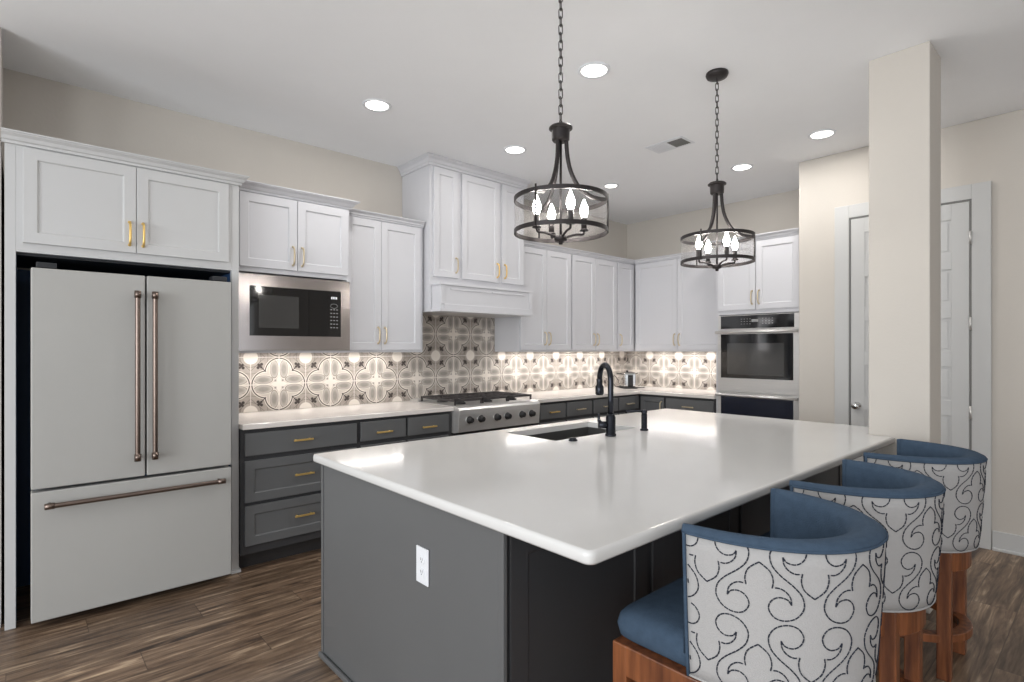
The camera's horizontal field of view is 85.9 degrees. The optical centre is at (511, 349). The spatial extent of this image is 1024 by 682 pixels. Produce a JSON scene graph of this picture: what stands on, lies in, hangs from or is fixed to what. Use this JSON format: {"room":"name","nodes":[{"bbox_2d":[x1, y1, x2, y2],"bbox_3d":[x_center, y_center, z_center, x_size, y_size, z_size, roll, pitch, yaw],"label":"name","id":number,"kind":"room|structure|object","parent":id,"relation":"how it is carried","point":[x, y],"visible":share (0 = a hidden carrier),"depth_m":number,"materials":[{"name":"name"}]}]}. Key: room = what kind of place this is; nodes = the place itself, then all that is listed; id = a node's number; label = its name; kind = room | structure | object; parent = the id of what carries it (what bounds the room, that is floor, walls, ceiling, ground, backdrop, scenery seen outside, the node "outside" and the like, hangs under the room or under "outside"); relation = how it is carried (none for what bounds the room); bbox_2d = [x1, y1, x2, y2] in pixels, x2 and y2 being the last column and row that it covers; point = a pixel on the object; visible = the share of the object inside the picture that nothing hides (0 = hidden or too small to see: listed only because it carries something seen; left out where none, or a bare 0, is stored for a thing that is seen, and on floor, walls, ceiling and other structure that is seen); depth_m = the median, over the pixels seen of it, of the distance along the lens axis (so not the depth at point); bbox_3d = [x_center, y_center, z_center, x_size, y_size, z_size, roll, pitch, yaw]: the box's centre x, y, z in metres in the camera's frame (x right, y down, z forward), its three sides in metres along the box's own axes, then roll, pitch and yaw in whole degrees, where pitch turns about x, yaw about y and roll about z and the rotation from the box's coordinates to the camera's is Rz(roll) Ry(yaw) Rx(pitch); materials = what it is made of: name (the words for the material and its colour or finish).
{"room":"kitchen","nodes":[
{"label":"kitchen","id":0,"kind":"room"},
{"bbox_2d":[0,27,2,621],"bbox_3d":[-4.024,-0.117,1.963,3.237,3.035,0.700,0,0,-42],"label":"wall","id":1,"kind":"structure","parent":0,"point":[1,50],"depth_m":2.81,"materials":[{"name":"beige paint"}]},
{"bbox_2d":[3,68,626,590],"bbox_3d":[-0.719,-0.117,5.302,6.143,3.035,0.150,0,0,-42],"label":"wall","id":2,"kind":"structure","parent":0,"point":[31,104],"depth_m":3.85,"materials":[{"name":"beige paint"}]},
{"bbox_2d":[237,180,359,352],"bbox_3d":[-1.632,-0.538,4.010,0.860,1.123,0.548,0,0,-42],"label":"upper cabinet","id":3,"kind":"object","parent":2,"relation":"attached to","point":[284,231],"visible":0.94,"depth_m":3.80,"materials":[{"name":"white paint"}]},
{"bbox_2d":[239,272,349,350],"bbox_3d":[-1.639,-0.246,3.983,0.775,0.507,0.444,0,0,-42],"label":"microwave","id":4,"kind":"object","parent":3,"relation":"in","point":[277,313],"visible":0.97,"depth_m":3.80,"materials":[{"name":"metal"}]},
{"bbox_2d":[349,208,424,351],"bbox_3d":[-1.129,-0.527,4.545,0.715,1.101,0.425,0,0,-42],"label":"upper cabinet","id":5,"kind":"object","parent":2,"relation":"attached to","point":[386,251],"visible":0.78,"depth_m":4.41,"materials":[{"name":"white paint"}]},
{"bbox_2d":[239,315,626,412],"bbox_3d":[-0.315,-0.033,5.563,4.892,0.995,0.002,0,0,-42],"label":"tile backsplash","id":6,"kind":"structure","parent":2,"relation":"attached to","point":[458,356],"depth_m":5.12,"materials":[{"name":"beige tile"}]},
{"bbox_2d":[397,152,532,318],"bbox_3d":[-0.389,-0.976,5.098,1.185,1.316,0.592,0,0,-42],"label":"range hood","id":7,"kind":"object","parent":2,"relation":"attached to","point":[473,259],"visible":0.96,"depth_m":4.86,"materials":[{"name":"white paint"}]},
{"bbox_2d":[495,240,572,351],"bbox_3d":[0.243,-0.527,5.778,0.755,1.101,0.425,0,0,-42],"label":"upper cabinet","id":8,"kind":"object","parent":2,"relation":"attached to","point":[547,267],"visible":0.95,"depth_m":5.63,"materials":[{"name":"white paint"}]},
{"bbox_2d":[570,249,618,351],"bbox_3d":[0.823,-0.527,6.298,0.800,1.101,0.425,0,0,-42],"label":"upper cabinet","id":9,"kind":"object","parent":2,"relation":"attached to","point":[593,275],"visible":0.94,"depth_m":6.15,"materials":[{"name":"white paint"}]},
{"bbox_2d":[0,0,1023,224],"bbox_3d":[0.861,-1.685,1.009,9.630,0.100,8.750,0,0,-42],"label":"ceiling","id":10,"kind":"structure","parent":0,"point":[467,81],"depth_m":3.25,"materials":[{"name":"paint"}]},
{"bbox_2d":[362,99,390,111],"bbox_3d":[-0.903,-1.630,3.676,0.190,0.010,0.190,0,0,-42],"label":"recessed light","id":11,"kind":"object","parent":10,"relation":"in","point":[376,105],"visible":1,"depth_m":3.67,"materials":[{"name":"white plastic"}]},
{"bbox_2d":[503,145,526,154],"bbox_3d":[0.025,-1.630,4.495,0.190,0.010,0.190,0,0,-42],"label":"recessed light","id":12,"kind":"object","parent":10,"relation":"in","point":[513,149],"visible":1,"depth_m":4.48,"materials":[{"name":"white plastic"}]},
{"bbox_2d":[514,0,608,244],"bbox_3d":[0.215,-1.049,2.427,0.414,1.170,0.414,0,0,25],"label":"pendant light","id":13,"kind":"object","parent":10,"relation":"hanging from","point":[561,130],"visible":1,"depth_m":2.40,"materials":[{"name":"brown metal"}]},
{"bbox_2d":[549,224,553,231],"bbox_3d":[0.182,-0.563,2.534,0.025,0.054,0.025,0,0,25],"label":"socket","id":14,"kind":"object","parent":13,"relation":"attached to","point":[551,226],"depth_m":2.52,"materials":[{"name":"brown metal"}]},
{"bbox_2d":[569,209,573,218],"bbox_3d":[0.247,-0.563,2.320,0.025,0.054,0.025,0,0,25],"label":"socket","id":15,"kind":"object","parent":13,"relation":"attached to","point":[570,211],"depth_m":2.31,"materials":[{"name":"brown metal"}]},
{"bbox_2d":[581,217,586,228],"bbox_3d":[0.322,-0.563,2.460,0.025,0.054,0.025,0,0,25],"label":"socket","id":16,"kind":"object","parent":13,"relation":"attached to","point":[583,226],"depth_m":2.45,"materials":[{"name":"brown metal"}]},
{"bbox_2d":[578,62,609,78],"bbox_3d":[0.479,-1.630,3.216,0.190,0.010,0.190,0,0,-42],"label":"recessed light","id":17,"kind":"object","parent":10,"relation":"in","point":[591,70],"visible":1,"depth_m":3.21,"materials":[{"name":"white plastic"}]},
{"bbox_2d":[603,183,618,188],"bbox_3d":[0.988,-1.630,5.485,0.150,0.010,0.150,0,0,-42],"label":"recessed light","id":18,"kind":"object","parent":10,"relation":"in","point":[611,185],"visible":1,"depth_m":5.48,"materials":[{"name":"white plastic"}]},
{"bbox_2d":[645,136,694,153],"bbox_3d":[1.258,-1.631,4.390,0.200,0.008,0.330,0,0,-42],"label":"ceiling vent","id":19,"kind":"object","parent":10,"relation":"in","point":[680,141],"visible":1,"depth_m":4.37,"materials":[{"name":"white plastic"}]},
{"bbox_2d":[680,68,754,270],"bbox_3d":[1.212,-1.049,3.251,0.414,1.170,0.414,0,0,35],"label":"pendant light","id":20,"kind":"object","parent":10,"relation":"hanging from","point":[716,75],"visible":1,"depth_m":3.22,"materials":[{"name":"brown metal"}]},
{"bbox_2d":[724,246,728,253],"bbox_3d":[1.226,-0.563,3.139,0.025,0.054,0.025,0,0,35],"label":"socket","id":21,"kind":"object","parent":20,"relation":"attached to","point":[726,250],"depth_m":3.13,"materials":[{"name":"brown metal"}]},
{"bbox_2d":[731,163,753,170],"bbox_3d":[2.061,-1.630,4.926,0.190,0.010,0.190,0,0,-42],"label":"recessed light","id":22,"kind":"object","parent":10,"relation":"in","point":[740,167],"visible":1,"depth_m":4.93,"materials":[{"name":"white plastic"}]},
{"bbox_2d":[808,129,836,139],"bbox_3d":[2.352,-1.630,4.171,0.190,0.010,0.190,0,0,-42],"label":"recessed light","id":23,"kind":"object","parent":10,"relation":"in","point":[825,133],"visible":1,"depth_m":4.17,"materials":[{"name":"white plastic"}]},
{"bbox_2d":[0,548,1023,681],"bbox_3d":[0.861,1.450,1.009,9.630,0.100,8.750,0,0,-42],"label":"floor","id":24,"kind":"structure","parent":0,"point":[261,622],"depth_m":2.72,"materials":[{"name":"brown wood"}]},
{"bbox_2d":[1,127,249,630],"bbox_3d":[-2.297,0.156,3.321,1.145,2.488,0.685,0,0,-42],"label":"cabinet","id":25,"kind":"object","parent":24,"relation":"on","point":[80,212],"visible":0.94,"depth_m":3.07,"materials":[{"name":"white paint"}]},
{"bbox_2d":[31,262,230,623],"bbox_3d":[-2.229,0.480,3.233,0.912,1.837,0.730,0,0,-42],"label":"refrigerator","id":26,"kind":"object","parent":24,"relation":"on","point":[131,374],"visible":1,"depth_m":2.95,"materials":[{"name":"silver metal"}]},
{"bbox_2d":[239,420,357,567],"bbox_3d":[-1.606,0.952,3.925,0.785,0.895,0.710,0,0,-42],"label":"base cabinet","id":27,"kind":"object","parent":24,"relation":"on","point":[280,479],"visible":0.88,"depth_m":3.60,"materials":[{"name":"grey paint"}]},
{"bbox_2d":[358,411,451,447],"bbox_3d":[-1.004,0.952,4.462,0.826,0.895,0.715,0,0,-42],"label":"base cabinet","id":28,"kind":"object","parent":24,"relation":"on","point":[406,428],"visible":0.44,"depth_m":4.20,"materials":[{"name":"grey paint"}]},
{"bbox_2d":[239,401,453,429],"bbox_3d":[-1.305,0.485,4.207,1.610,0.034,0.693,0,0,-42],"label":"countertop","id":29,"kind":"structure","parent":28,"relation":"on","point":[279,418],"depth_m":4.02,"materials":[{"name":"white stone"}]},
{"bbox_2d":[410,391,539,432],"bbox_3d":[-0.324,0.550,5.014,0.920,0.270,0.804,0,0,-42],"label":"cooktop","id":30,"kind":"object","parent":29,"relation":"in","point":[476,411],"visible":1,"depth_m":4.76,"materials":[{"name":"silver metal"}]},
{"bbox_2d":[452,424,531,435],"bbox_3d":[-0.355,1.050,5.049,0.920,0.699,0.710,0,0,-42],"label":"base cabinet","id":31,"kind":"object","parent":24,"relation":"on","point":[525,425],"visible":0.02,"depth_m":4.81,"materials":[{"name":"grey paint"}]},
{"bbox_2d":[532,398,591,425],"bbox_3d":[0.304,0.952,5.641,0.848,0.895,0.710,0,0,-42],"label":"base cabinet","id":32,"kind":"object","parent":24,"relation":"on","point":[570,410],"visible":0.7,"depth_m":5.41,"materials":[{"name":"grey paint"}]},
{"bbox_2d":[318,464,841,681],"bbox_3d":[0.616,0.958,2.990,2.878,0.883,1.285,0,0,-42],"label":"kitchen island","id":33,"kind":"object","parent":24,"relation":"on","point":[496,606],"visible":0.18,"depth_m":1.89,"materials":[{"name":"grey paint"}]},
{"bbox_2d":[416,545,428,586],"bbox_3d":[-0.307,0.740,1.882,0.008,0.124,0.074,0,0,-42],"label":"wall outlet","id":34,"kind":"object","parent":33,"relation":"attached to","point":[422,554],"visible":1,"depth_m":1.88,"materials":[{"name":"white plastic"}]},
{"bbox_2d":[419,555,424,563],"bbox_3d":[-0.309,0.719,1.880,0.002,0.027,0.034,0,0,-42],"label":"socket","id":35,"kind":"object","parent":34,"relation":"attached to","point":[421,557],"depth_m":1.88,"materials":[{"name":"white plastic"}]},
{"bbox_2d":[419,567,424,576],"bbox_3d":[-0.309,0.761,1.880,0.002,0.027,0.034,0,0,-42],"label":"socket","id":36,"kind":"object","parent":34,"relation":"attached to","point":[421,569],"depth_m":1.88,"materials":[{"name":"white plastic"}]},
{"bbox_2d":[313,409,894,564],"bbox_3d":[0.723,0.488,2.894,2.936,0.051,1.660,0,0,-42],"label":"island countertop","id":37,"kind":"structure","parent":33,"relation":"on","point":[597,498],"depth_m":2.18,"materials":[{"name":"white stone"}]},
{"bbox_2d":[527,427,605,440],"bbox_3d":[0.366,0.627,3.273,0.770,0.226,0.440,0,0,-42],"label":"sink","id":38,"kind":"object","parent":37,"relation":"in","point":[584,431],"visible":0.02,"depth_m":3.54,"materials":[{"name":"grey metal"}]},
{"bbox_2d":[595,362,615,436],"bbox_3d":[0.532,0.276,3.125,0.106,0.407,0.204,0,0,5],"label":"faucet","id":39,"kind":"object","parent":37,"relation":"on","point":[609,424],"visible":1,"depth_m":3.04,"materials":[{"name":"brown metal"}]},
{"bbox_2d":[625,410,648,430],"bbox_3d":[0.741,0.418,3.261,0.135,0.124,0.050,0,0,5],"label":"soap dispenser","id":40,"kind":"object","parent":37,"relation":"on","point":[643,412],"visible":1,"depth_m":3.24,"materials":[{"name":"black metal"}]},
{"bbox_2d":[591,394,638,417],"bbox_3d":[1.181,0.952,6.429,1.506,0.895,0.710,0,0,-42],"label":"base cabinet","id":41,"kind":"object","parent":24,"relation":"on","point":[622,403],"visible":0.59,"depth_m":5.97,"materials":[{"name":"grey paint"}]},
{"bbox_2d":[515,386,715,402],"bbox_3d":[1.157,0.485,5.821,2.354,0.034,1.583,0,0,-42],"label":"countertop","id":42,"kind":"structure","parent":41,"relation":"on","point":[584,393],"depth_m":5.97,"materials":[{"name":"white stone"}]},
{"bbox_2d":[613,370,644,388],"bbox_3d":[1.401,0.360,6.677,0.298,0.214,0.308,0,0,-44],"label":"toaster","id":43,"kind":"object","parent":42,"relation":"on","point":[627,380],"visible":0.98,"depth_m":6.56,"materials":[{"name":"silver metal"}]},
{"bbox_2d":[639,394,715,412],"bbox_3d":[1.986,0.952,6.121,0.720,0.895,0.923,0,0,-42],"label":"base cabinet","id":44,"kind":"object","parent":24,"relation":"on","point":[647,402],"visible":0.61,"depth_m":5.90,"materials":[{"name":"grey paint"}]},
{"bbox_2d":[613,488,887,681],"bbox_3d":[0.702,0.927,1.582,0.596,0.943,0.630,0,0,-42],"label":"bar stool","id":45,"kind":"object","parent":24,"relation":"on","point":[802,602],"visible":1,"depth_m":1.35,"materials":[{"name":"fabric"}]},
{"bbox_2d":[710,228,798,412],"bbox_3d":[2.566,0.152,5.473,0.723,2.494,0.906,0,0,-42],"label":"tall cabinet","id":46,"kind":"object","parent":24,"relation":"on","point":[770,284],"visible":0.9,"depth_m":5.20,"materials":[{"name":"white paint"}]},
{"bbox_2d":[715,312,798,419],"bbox_3d":[2.520,0.328,5.413,0.639,1.325,0.775,0,0,-42],"label":"double oven","id":47,"kind":"object","parent":46,"relation":"in","point":[758,354],"visible":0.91,"depth_m":5.21,"materials":[{"name":"silver metal"}]},
{"bbox_2d":[760,459,945,681],"bbox_3d":[1.226,0.927,2.061,0.596,0.943,0.630,0,0,-42],"label":"bar stool","id":48,"kind":"object","parent":24,"relation":"on","point":[909,505],"visible":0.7,"depth_m":1.80,"materials":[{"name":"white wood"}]},
{"bbox_2d":[863,439,987,681],"bbox_3d":[1.820,0.927,2.583,0.596,0.943,0.630,0,0,-42],"label":"bar stool","id":49,"kind":"object","parent":24,"relation":"on","point":[962,471],"visible":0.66,"depth_m":2.32,"materials":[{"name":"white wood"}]},
{"bbox_2d":[627,189,798,389],"bbox_3d":[2.379,-0.117,6.338,0.150,3.035,2.450,0,0,-42],"label":"wall","id":50,"kind":"structure","parent":0,"point":[776,212],"depth_m":6.38,"materials":[{"name":"beige paint"}]},
{"bbox_2d":[616,257,634,350],"bbox_3d":[1.384,-0.527,6.802,0.706,1.101,0.425,0,0,-42],"label":"upper cabinet","id":51,"kind":"object","parent":50,"relation":"attached to","point":[625,267],"visible":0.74,"depth_m":6.55,"materials":[{"name":"white paint"}]},
{"bbox_2d":[627,351,715,389],"bbox_3d":[2.034,0.240,6.608,0.002,0.449,1.582,0,0,-42],"label":"tile backsplash","id":52,"kind":"structure","parent":50,"relation":"attached to","point":[688,370],"depth_m":6.67,"materials":[{"name":"beige tile"}]},
{"bbox_2d":[634,248,715,351],"bbox_3d":[2.006,-0.527,6.316,0.430,1.101,1.185,0,0,-42],"label":"upper cabinet","id":53,"kind":"object","parent":50,"relation":"attached to","point":[675,304],"visible":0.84,"depth_m":6.23,"materials":[{"name":"white paint"}]},
{"bbox_2d":[869,41,940,613],"bbox_3d":[2.212,-0.117,3.098,0.261,3.035,0.283,0,0,-42],"label":"column","id":54,"kind":"structure","parent":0,"point":[904,85],"depth_m":3.00,"materials":[{"name":"beige paint"}]},
{"bbox_2d":[799,109,1023,535],"bbox_3d":[4.851,-0.117,2.946,1.005,3.035,5.900,0,0,-42],"label":"wall","id":55,"kind":"structure","parent":0,"point":[990,148],"depth_m":3.91,"materials":[{"name":"beige paint"}]},
{"bbox_2d":[849,199,971,460],"bbox_3d":[2.998,0.163,4.191,0.087,2.475,0.782,0,0,-42],"label":"door","id":56,"kind":"structure","parent":55,"relation":"in","point":[956,216],"depth_m":4.02,"materials":[{"name":"paint"}]},
{"bbox_2d":[835,181,991,549],"bbox_3d":[3.022,0.110,4.214,0.022,2.580,0.990,0,0,-42],"label":"trim","id":57,"kind":"structure","parent":55,"relation":"attached to","point":[980,193],"depth_m":3.89,"materials":[{"name":"paint"}]},
{"bbox_2d":[992,530,1023,556],"bbox_3d":[4.893,1.333,2.127,0.028,0.135,4.605,0,0,-42],"label":"baseboard","id":58,"kind":"structure","parent":55,"relation":"attached to","point":[1008,543],"depth_m":3.77,"materials":[{"name":"paint"}]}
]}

